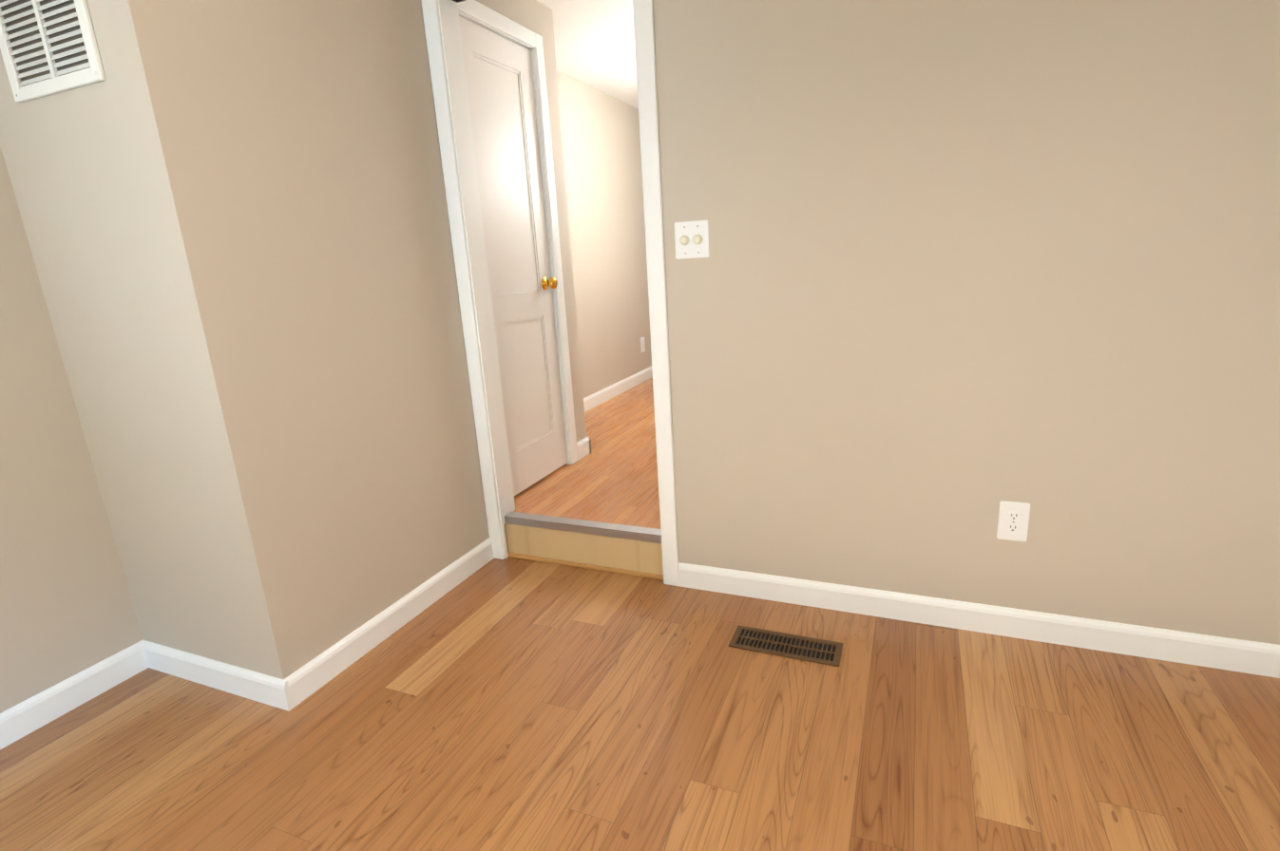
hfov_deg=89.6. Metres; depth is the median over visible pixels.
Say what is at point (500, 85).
closet door
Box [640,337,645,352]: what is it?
outlet
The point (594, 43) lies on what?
ceiling
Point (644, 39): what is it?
door frame
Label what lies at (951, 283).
wall
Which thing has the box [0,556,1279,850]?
floor
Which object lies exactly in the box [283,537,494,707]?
baseboard
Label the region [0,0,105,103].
air vent
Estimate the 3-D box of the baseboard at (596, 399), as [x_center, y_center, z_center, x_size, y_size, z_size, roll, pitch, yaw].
[0.053,-0.445,5.628,0.014,0.095,4.140,3,16,23]
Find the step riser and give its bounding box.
[504,523,663,574]
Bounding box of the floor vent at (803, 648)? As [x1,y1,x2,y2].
[728,625,843,667]
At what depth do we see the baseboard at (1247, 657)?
2.05 m
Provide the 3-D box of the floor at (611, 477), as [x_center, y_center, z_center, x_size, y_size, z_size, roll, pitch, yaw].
[0.377,-0.168,5.056,2.280,0.185,5.045,3,16,23]
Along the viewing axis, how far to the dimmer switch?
2.12 m
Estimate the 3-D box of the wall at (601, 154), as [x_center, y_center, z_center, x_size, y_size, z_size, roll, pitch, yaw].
[-0.059,-1.466,5.381,0.100,2.205,4.140,3,16,23]
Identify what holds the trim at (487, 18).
attached to the wall at (234, 217)
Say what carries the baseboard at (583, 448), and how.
attached to the wall at (234, 217)
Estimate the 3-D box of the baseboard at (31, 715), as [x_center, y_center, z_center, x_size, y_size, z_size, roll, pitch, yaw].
[-2.463,1.302,0.294,0.014,0.095,4.210,3,16,23]
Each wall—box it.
[0,0,586,679]
[0,145,142,713]
[556,71,651,398]
[652,0,1279,645]
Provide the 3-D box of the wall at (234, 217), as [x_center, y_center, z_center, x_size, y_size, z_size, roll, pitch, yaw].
[-1.084,-0.610,2.628,0.765,2.440,1.970,3,16,23]
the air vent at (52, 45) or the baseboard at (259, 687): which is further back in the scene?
the baseboard at (259, 687)
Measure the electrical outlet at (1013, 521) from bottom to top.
0.125 m
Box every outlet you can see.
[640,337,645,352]
[996,500,1030,541]
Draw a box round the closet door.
[458,16,567,496]
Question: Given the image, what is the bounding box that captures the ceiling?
[536,0,638,109]
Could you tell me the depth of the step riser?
2.66 m
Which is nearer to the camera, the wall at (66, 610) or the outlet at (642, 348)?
the wall at (66, 610)
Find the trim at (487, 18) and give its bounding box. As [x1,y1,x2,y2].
[458,0,578,464]
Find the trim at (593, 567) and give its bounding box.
[507,552,663,580]
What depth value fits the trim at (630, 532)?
2.64 m
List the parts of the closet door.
knob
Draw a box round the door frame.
[420,0,678,586]
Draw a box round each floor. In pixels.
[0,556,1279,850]
[513,377,660,529]
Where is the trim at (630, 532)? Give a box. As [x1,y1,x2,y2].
[504,512,661,543]
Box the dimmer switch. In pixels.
[674,220,709,259]
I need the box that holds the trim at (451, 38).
[438,0,663,570]
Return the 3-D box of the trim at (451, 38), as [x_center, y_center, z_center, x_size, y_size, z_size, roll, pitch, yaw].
[-0.287,-0.473,2.427,0.772,2.187,0.108,3,16,23]
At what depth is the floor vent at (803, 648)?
2.07 m
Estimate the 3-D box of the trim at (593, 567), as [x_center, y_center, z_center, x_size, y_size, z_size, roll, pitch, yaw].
[-0.246,0.582,2.681,0.752,0.016,0.016,3,16,23]
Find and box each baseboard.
[0,640,148,749]
[142,640,293,711]
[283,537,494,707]
[576,436,591,460]
[583,366,652,412]
[677,562,1279,678]

